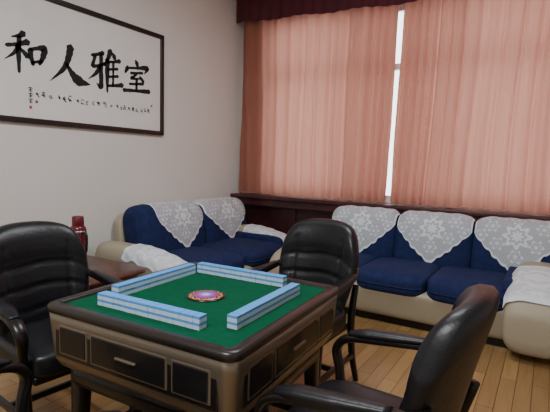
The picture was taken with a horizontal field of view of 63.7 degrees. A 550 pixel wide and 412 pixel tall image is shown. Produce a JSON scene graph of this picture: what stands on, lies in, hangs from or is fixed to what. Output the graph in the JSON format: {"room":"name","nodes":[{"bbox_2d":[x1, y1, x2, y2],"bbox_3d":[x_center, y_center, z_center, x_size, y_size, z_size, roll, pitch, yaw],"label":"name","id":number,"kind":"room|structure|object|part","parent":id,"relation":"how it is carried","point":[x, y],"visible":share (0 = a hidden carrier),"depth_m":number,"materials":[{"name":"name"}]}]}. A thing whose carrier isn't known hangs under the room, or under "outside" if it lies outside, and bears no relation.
{"room":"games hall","nodes":[
{"label":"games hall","id":0,"kind":"room"},
{"bbox_2d":[0,0,243,255],"bbox_3d":[-2.211,-0.792,3.408,0.200,3.500,6.740,5,6,32],"label":"wall","id":1,"kind":"structure","parent":0,"point":[57,174],"depth_m":4.71,"materials":[{"name":"white paint"}]},
{"bbox_2d":[0,0,163,135],"bbox_3d":[-1.722,-1.220,3.917,0.035,1.050,1.975,5,6,32],"label":"calligraphy","id":2,"kind":"object","parent":1,"relation":"attached to","point":[63,63],"visible":1,"depth_m":3.89,"materials":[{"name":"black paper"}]},
{"bbox_3d":[-1.736,-0.720,3.965,0.035,0.045,1.975,5,6,32],"label":"frame","id":3,"kind":"part","parent":2,"relation":"part of","materials":[{"name":"black wood"}]},
{"bbox_3d":[-1.708,-1.720,3.868,0.035,0.045,1.975,5,6,32],"label":"frame","id":4,"kind":"part","parent":2,"relation":"part of","materials":[{"name":"black wood"}]},
{"bbox_3d":[-1.212,-1.284,4.733,0.035,1.050,0.045,5,6,32],"label":"frame","id":5,"kind":"part","parent":2,"relation":"part of","materials":[{"name":"black wood"}]},
{"bbox_2d":[230,193,549,220],"bbox_3d":[1.804,0.052,4.573,5.520,0.050,0.240,5,6,32],"label":"trim","id":6,"kind":"structure","parent":1,"relation":"attached to","point":[401,207],"depth_m":4.77,"materials":[{"name":"red wood"}]},
{"bbox_2d":[0,314,549,411],"bbox_3d":[0.113,1.218,1.998,5.920,0.100,6.940,5,6,32],"label":"floor","id":7,"kind":"structure","parent":0,"point":[509,380],"depth_m":2.84,"materials":[{"name":"brown wood"}]},
{"bbox_2d":[0,358,120,411],"bbox_3d":[-0.789,0.723,1.154,0.632,1.005,0.638,5,6,32],"label":"leather armchair","id":8,"kind":"object","parent":7,"relation":"on","point":[23,372],"visible":1,"depth_m":1.51,"materials":[{"name":"black leather"}]},
{"bbox_3d":[-0.995,0.830,1.351,0.080,0.738,0.536,5,6,32],"label":"arm frame","id":9,"kind":"part","parent":8,"relation":"part of","materials":[{"name":"black wood"}]},
{"bbox_2d":[0,221,131,411],"bbox_3d":[-1.122,0.608,2.255,0.638,1.005,0.632,6,7,38],"label":"leather armchair","id":10,"kind":"object","parent":7,"relation":"on","point":[42,262],"visible":0.62,"depth_m":2.27,"materials":[{"name":"black leather"}]},
{"bbox_3d":[-1.251,0.758,2.024,0.536,0.738,0.080,6,7,38],"label":"arm frame","id":11,"kind":"part","parent":10,"relation":"part of","materials":[{"name":"black wood"}]},
{"bbox_3d":[-1.069,0.670,2.219,0.500,0.142,0.502,6,7,38],"label":"seat","id":12,"kind":"part","parent":10,"relation":"part of","materials":[{"name":"black leather"}]},
{"bbox_3d":[-1.268,0.371,2.352,0.251,0.560,0.534,6,7,38],"label":"backrest","id":13,"kind":"part","parent":10,"relation":"part of","materials":[{"name":"black leather"}]},
{"bbox_3d":[-1.079,0.735,2.232,0.460,0.040,0.460,6,7,38],"label":"seat frame","id":14,"kind":"part","parent":10,"relation":"part of","materials":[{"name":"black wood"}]},
{"bbox_3d":[-0.919,0.726,2.450,0.536,0.738,0.080,6,7,38],"label":"arm frame","id":15,"kind":"part","parent":10,"relation":"part of","materials":[{"name":"black wood"}]},
{"bbox_2d":[87,255,145,289],"bbox_3d":[-1.526,0.728,3.455,0.920,0.511,0.640,5,6,32],"label":"side table","id":16,"kind":"object","parent":7,"relation":"on","point":[123,271],"visible":0.07,"depth_m":3.40,"materials":[{"name":"red wood"}]},
{"bbox_2d":[70,215,87,253],"bbox_3d":[-1.613,0.266,3.633,0.132,0.369,0.174,-2,6,-29],"label":"flask","id":17,"kind":"object","parent":16,"relation":"on","point":[78,226],"visible":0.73,"depth_m":3.60,"materials":[{"name":"red metal"}]},
{"bbox_3d":[-1.620,0.119,3.637,0.094,0.079,0.094,5,6,32],"label":"cup lid","id":18,"kind":"part","parent":17,"relation":"part of","materials":[{"name":"red plastic"}]},
{"bbox_3d":[-1.548,0.302,3.606,0.059,0.176,0.022,5,6,32],"label":"handle","id":19,"kind":"part","parent":17,"relation":"part of","materials":[{"name":"black plastic"}]},
{"bbox_2d":[95,197,286,275],"bbox_3d":[-0.728,0.425,4.681,1.135,0.916,2.114,5,6,32],"label":"sofa","id":20,"kind":"object","parent":7,"relation":"on","point":[156,236],"visible":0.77,"depth_m":4.48,"materials":[{"name":"blue fabric"}]},
{"bbox_3d":[-1.161,0.626,3.922,1.045,0.537,0.330,5,6,32],"label":"arm","id":21,"kind":"part","parent":20,"relation":"part of","materials":[{"name":"beige leather"}]},
{"bbox_2d":[123,202,205,250],"bbox_3d":[-1.121,0.277,4.620,0.362,0.610,0.940,5,6,32],"label":"cushion","id":22,"kind":"object","parent":20,"relation":"on","point":[167,226],"depth_m":4.43,"materials":[{"name":"blue fabric"}]},
{"bbox_2d":[167,247,243,267],"bbox_3d":[-0.769,0.551,4.274,0.759,0.202,0.758,5,6,32],"label":"seat cushion","id":23,"kind":"object","parent":20,"relation":"on","point":[213,255],"depth_m":4.25,"materials":[{"name":"blue fabric"}]},
{"bbox_2d":[199,198,246,242],"bbox_3d":[-0.661,0.219,5.356,0.362,0.610,0.800,5,6,32],"label":"cushion","id":24,"kind":"object","parent":20,"relation":"on","point":[223,218],"depth_m":5.18,"materials":[{"name":"blue fabric"}]},
{"bbox_2d":[199,238,281,266],"bbox_3d":[-0.372,0.501,4.909,0.759,0.202,0.758,5,6,32],"label":"seat cushion","id":25,"kind":"object","parent":20,"relation":"on","point":[255,252],"depth_m":4.73,"materials":[{"name":"blue fabric"}]},
{"bbox_3d":[-0.226,0.508,5.420,1.045,0.537,0.330,5,6,32],"label":"arm","id":26,"kind":"part","parent":20,"relation":"part of","materials":[{"name":"beige leather"}]},
{"bbox_2d":[47,262,338,411],"bbox_3d":[-0.316,0.770,1.991,0.936,0.774,0.936,5,6,28],"label":"table","id":27,"kind":"object","parent":7,"relation":"on","point":[144,364],"visible":0.85,"depth_m":1.63,"materials":[{"name":"brown wood"}]},
{"bbox_3d":[-0.777,0.528,1.709,0.149,0.106,0.018,5,6,28],"label":"drawer","id":28,"kind":"part","parent":27,"relation":"part of","materials":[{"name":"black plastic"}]},
{"bbox_3d":[-0.776,0.528,1.710,0.165,0.122,0.016,5,6,28],"label":"drawer trim","id":29,"kind":"part","parent":27,"relation":"part of","materials":[{"name":"brown wood"}]},
{"bbox_3d":[-0.816,0.894,1.857,0.084,0.524,0.084,5,6,28],"label":"leg","id":30,"kind":"part","parent":27,"relation":"part of","materials":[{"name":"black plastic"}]},
{"bbox_3d":[-0.528,0.549,1.565,0.100,0.010,0.020,5,6,28],"label":"drawer pull","id":31,"kind":"part","parent":27,"relation":"part of","materials":[{"name":"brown metal"}]},
{"bbox_3d":[-0.525,0.548,1.572,0.364,0.106,0.018,5,6,28],"label":"drawer","id":32,"kind":"part","parent":27,"relation":"part of","materials":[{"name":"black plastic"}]},
{"bbox_3d":[-0.524,0.548,1.573,0.380,0.122,0.016,5,6,28],"label":"drawer trim","id":33,"kind":"part","parent":27,"relation":"part of","materials":[{"name":"brown wood"}]},
{"bbox_3d":[-0.522,0.550,1.576,0.790,0.149,0.016,5,6,28],"label":"panel","id":34,"kind":"part","parent":27,"relation":"part of","materials":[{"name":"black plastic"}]},
{"bbox_3d":[-0.273,0.569,1.435,0.149,0.106,0.018,5,6,28],"label":"drawer","id":35,"kind":"part","parent":27,"relation":"part of","materials":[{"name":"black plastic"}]},
{"bbox_3d":[-0.272,0.569,1.437,0.165,0.122,0.016,5,6,28],"label":"drawer trim","id":36,"kind":"part","parent":27,"relation":"part of","materials":[{"name":"brown metal"}]},
{"bbox_2d":[98,262,299,330],"bbox_3d":[-0.300,0.373,1.961,0.674,0.049,0.694,5,6,28],"label":"tiles","id":37,"kind":"structure","parent":27,"relation":"on","point":[118,299],"depth_m":1.79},
{"bbox_3d":[-0.305,0.394,1.954,0.160,0.010,0.160,5,6,28],"label":"dice panel","id":38,"kind":"part","parent":27,"relation":"part of","materials":[{"name":"multicoloured plastic"}]},
{"bbox_3d":[-0.052,0.569,1.501,0.016,0.122,0.165,5,6,28],"label":"drawer trim","id":39,"kind":"part","parent":27,"relation":"part of","materials":[{"name":"brown wood"}]},
{"bbox_3d":[-0.051,0.569,1.500,0.018,0.106,0.149,5,6,28],"label":"drawer","id":40,"kind":"part","parent":27,"relation":"part of","materials":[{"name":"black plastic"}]},
{"bbox_3d":[0.083,0.549,1.754,0.016,0.149,0.790,5,6,28],"label":"panel","id":41,"kind":"part","parent":27,"relation":"part of","materials":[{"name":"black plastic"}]},
{"bbox_3d":[0.086,0.548,1.752,0.016,0.122,0.380,5,6,28],"label":"drawer trim","id":42,"kind":"part","parent":27,"relation":"part of","materials":[{"name":"brown wood"}]},
{"bbox_3d":[0.087,0.548,1.752,0.018,0.106,0.364,5,6,28],"label":"drawer","id":43,"kind":"part","parent":27,"relation":"part of","materials":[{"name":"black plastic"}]},
{"bbox_3d":[0.093,0.549,1.748,0.020,0.010,0.100,5,6,28],"label":"drawer pull","id":44,"kind":"part","parent":27,"relation":"part of","materials":[{"name":"brown metal"}]},
{"bbox_3d":[0.178,0.894,2.149,0.084,0.524,0.084,5,6,28],"label":"leg","id":45,"kind":"part","parent":27,"relation":"part of","materials":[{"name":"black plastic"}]},
{"bbox_3d":[0.224,0.528,2.004,0.016,0.122,0.165,5,6,28],"label":"drawer trim","id":46,"kind":"part","parent":27,"relation":"part of","materials":[{"name":"brown wood"}]},
{"bbox_3d":[0.225,0.528,2.003,0.018,0.106,0.149,5,6,28],"label":"drawer","id":47,"kind":"part","parent":27,"relation":"part of","materials":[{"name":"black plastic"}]},
{"bbox_2d":[250,218,359,383],"bbox_3d":[0.166,0.604,2.671,0.632,1.005,0.638,5,7,34],"label":"leather armchair","id":48,"kind":"object","parent":7,"relation":"on","point":[326,251],"visible":0.47,"depth_m":2.75,"materials":[{"name":"black leather"}]},
{"bbox_3d":[-0.090,0.717,2.791,0.080,0.738,0.536,5,7,34],"label":"arm frame","id":49,"kind":"part","parent":48,"relation":"part of","materials":[{"name":"black wood"}]},
{"bbox_3d":[0.280,0.370,2.810,0.534,0.560,0.251,5,7,34],"label":"backrest","id":50,"kind":"part","parent":48,"relation":"part of","materials":[{"name":"black leather"}]},
{"bbox_3d":[0.130,0.730,2.634,0.460,0.040,0.460,5,7,34],"label":"seat frame","id":51,"kind":"part","parent":48,"relation":"part of","materials":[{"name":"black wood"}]},
{"bbox_3d":[0.126,0.665,2.620,0.502,0.142,0.500,5,7,34],"label":"seat","id":52,"kind":"part","parent":48,"relation":"part of","materials":[{"name":"black leather"}]},
{"bbox_3d":[0.358,0.758,2.492,0.080,0.738,0.536,5,7,34],"label":"arm frame","id":53,"kind":"part","parent":48,"relation":"part of","materials":[{"name":"black wood"}]},
{"bbox_3d":[0.486,0.794,2.746,0.046,0.630,0.119,6,7,39],"label":"leg","id":54,"kind":"part","parent":48,"relation":"part of","materials":[{"name":"black wood"}]},
{"bbox_2d":[255,284,499,411],"bbox_3d":[0.353,0.725,1.472,0.638,1.005,0.632,5,7,33],"label":"leather armchair","id":55,"kind":"object","parent":7,"relation":"on","point":[444,364],"visible":1,"depth_m":1.20,"materials":[{"name":"black leather"}]},
{"bbox_3d":[0.161,0.869,1.285,0.536,0.738,0.080,5,7,33],"label":"arm frame","id":56,"kind":"part","parent":55,"relation":"part of","materials":[{"name":"black wood"}]},
{"bbox_3d":[0.295,0.776,1.514,0.500,0.142,0.502,5,7,33],"label":"seat","id":57,"kind":"part","parent":55,"relation":"part of","materials":[{"name":"black leather"}]},
{"bbox_3d":[0.454,0.834,1.738,0.536,0.738,0.080,5,7,33],"label":"arm frame","id":58,"kind":"part","parent":55,"relation":"part of","materials":[{"name":"black wood"}]},
{"bbox_3d":[0.522,0.518,1.346,0.251,0.560,0.534,5,7,33],"label":"backrest","id":59,"kind":"part","parent":55,"relation":"part of","materials":[{"name":"black leather"}]},
{"bbox_3d":[0.669,0.913,1.566,0.119,0.630,0.046,4,6,27],"label":"leg","id":60,"kind":"part","parent":55,"relation":"part of","materials":[{"name":"black wood"}]},
{"bbox_2d":[268,205,549,358],"bbox_3d":[1.234,0.535,4.108,2.516,0.916,1.311,5,6,32],"label":"sofa","id":61,"kind":"object","parent":7,"relation":"on","point":[414,266],"visible":0.76,"depth_m":3.83,"materials":[{"name":"blue fabric"}]},
{"bbox_3d":[0.320,0.591,4.717,0.330,0.537,1.045,5,6,32],"label":"arm","id":62,"kind":"part","parent":61,"relation":"part of","materials":[{"name":"beige leather"}]},
{"bbox_2d":[333,206,399,257],"bbox_3d":[0.952,0.325,4.724,0.717,0.610,0.362,5,6,32],"label":"cushion","id":63,"kind":"object","parent":61,"relation":"on","point":[376,228],"depth_m":4.53,"materials":[{"name":"blue fabric"}]},
{"bbox_2d":[357,253,376,267],"bbox_3d":[0.619,0.581,4.361,0.618,0.202,0.759,5,6,32],"label":"seat cushion","id":64,"kind":"object","parent":61,"relation":"on","point":[364,258],"depth_m":4.31,"materials":[{"name":"blue fabric"}]},
{"bbox_2d":[357,257,439,296],"bbox_3d":[1.137,0.627,4.041,0.618,0.202,0.759,5,6,32],"label":"seat cushion","id":65,"kind":"object","parent":61,"relation":"on","point":[379,276],"depth_m":3.80,"materials":[{"name":"blue fabric"}]},
{"bbox_2d":[393,212,475,267],"bbox_3d":[1.560,0.379,4.349,0.716,0.610,0.362,5,6,32],"label":"cushion","id":66,"kind":"object","parent":61,"relation":"on","point":[442,239],"depth_m":4.21,"materials":[{"name":"blue fabric"}]},
{"bbox_2d":[427,266,505,311],"bbox_3d":[1.655,0.672,3.722,0.618,0.202,0.759,5,6,32],"label":"seat cushion","id":67,"kind":"object","parent":61,"relation":"on","point":[445,284],"depth_m":3.56,"materials":[{"name":"blue fabric"}]},
{"bbox_2d":[470,218,549,272],"bbox_3d":[2.168,0.432,3.973,0.717,0.610,0.362,5,6,32],"label":"cushion","id":68,"kind":"object","parent":61,"relation":"on","point":[496,244],"depth_m":3.90,"materials":[{"name":"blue fabric"}]},
{"bbox_3d":[2.089,0.755,3.531,0.400,0.537,1.205,5,6,32],"label":"arm","id":69,"kind":"part","parent":61,"relation":"part of","materials":[{"name":"beige leather"}]},
{"bbox_2d":[241,192,549,214],"bbox_3d":[1.908,0.470,4.801,5.520,0.950,0.200,5,6,32],"label":"window sill","id":70,"kind":"object","parent":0,"point":[241,192],"visible":0.11,"depth_m":4.86,"materials":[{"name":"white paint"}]},
{"bbox_2d":[246,206,332,233],"bbox_3d":[1.839,0.514,4.695,5.520,0.880,0.053,5,6,32],"label":"panel","id":71,"kind":"object","parent":70,"relation":"attached to","point":[277,219],"depth_m":5.77,"materials":[{"name":"red wood"}]},
{"bbox_2d":[243,204,333,213],"bbox_3d":[1.838,0.147,4.642,5.520,0.100,0.022,5,6,32],"label":"rail","id":72,"kind":"object","parent":71,"relation":"attached to","point":[243,204],"visible":0.02,"depth_m":5.65,"materials":[{"name":"red wood"}]},
{"bbox_3d":[0.230,0.360,5.666,0.070,0.810,0.017,5,6,32],"label":"stile","id":73,"kind":"part","parent":71,"relation":"part of","materials":[{"name":"brown wood"}]},
{"bbox_2d":[234,197,483,221],"bbox_3d":[1.802,0.119,4.579,5.520,0.085,0.160,5,6,32],"label":"board","id":74,"kind":"object","parent":71,"relation":"attached to","point":[283,204],"visible":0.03,"depth_m":5.46,"materials":[{"name":"red wood"}]},
{"bbox_2d":[273,193,546,212],"bbox_3d":[1.880,-0.036,4.731,4.670,0.070,0.060,5,6,32],"label":"frame","id":75,"kind":"object","parent":70,"relation":"on","point":[387,197],"visible":0.02,"depth_m":5.06,"materials":[{"name":"white plastic"}]},
{"bbox_3d":[1.987,-2.350,4.529,5.520,0.380,0.200,5,6,32],"label":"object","id":76,"kind":"object","parent":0,"visible":0},
{"bbox_2d":[236,0,416,22],"bbox_3d":[1.875,-2.284,4.357,5.500,0.445,0.197,5,6,32],"label":"curtain valance","id":77,"kind":"object","parent":76,"relation":"attached to","point":[247,10],"visible":1,"depth_m":5.28,"materials":[{"name":"red fabric"}]},
{"bbox_2d":[239,5,398,202],"bbox_3d":[0.418,-1.341,5.349,2.080,2.473,0.144,5,6,32],"label":"curtain","id":78,"kind":"object","parent":77,"relation":"hanging from","point":[317,102],"visible":0.9,"depth_m":5.28,"materials":[{"name":"fabric"}]},
{"bbox_2d":[390,0,549,213],"bbox_3d":[2.722,-1.140,3.927,3.348,2.473,0.136,5,6,32],"label":"curtain","id":79,"kind":"object","parent":77,"relation":"hanging from","point":[472,122],"visible":1,"depth_m":4.39,"materials":[{"name":"fabric"}]},
{"bbox_2d":[399,4,404,12],"bbox_3d":[1.938,-2.126,4.530,4.670,0.070,0.060,5,6,32],"label":"window","id":80,"kind":"structure","parent":76,"relation":"attached to","point":[401,7],"depth_m":4.84,"materials":[{"name":"white plastic"}]},
{"bbox_3d":[-0.221,-1.272,5.992,0.400,2.170,0.200,5,6,32],"label":"door frame","id":81,"kind":"structure","parent":0,"visible":0},
{"bbox_2d":[395,63,399,70],"bbox_3d":[1.921,-1.499,4.590,4.670,0.070,0.060,5,6,32],"label":"transom","id":82,"kind":"object","parent":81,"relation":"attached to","point":[397,66],"depth_m":4.90,"materials":[{"name":"white plastic"}]}
]}

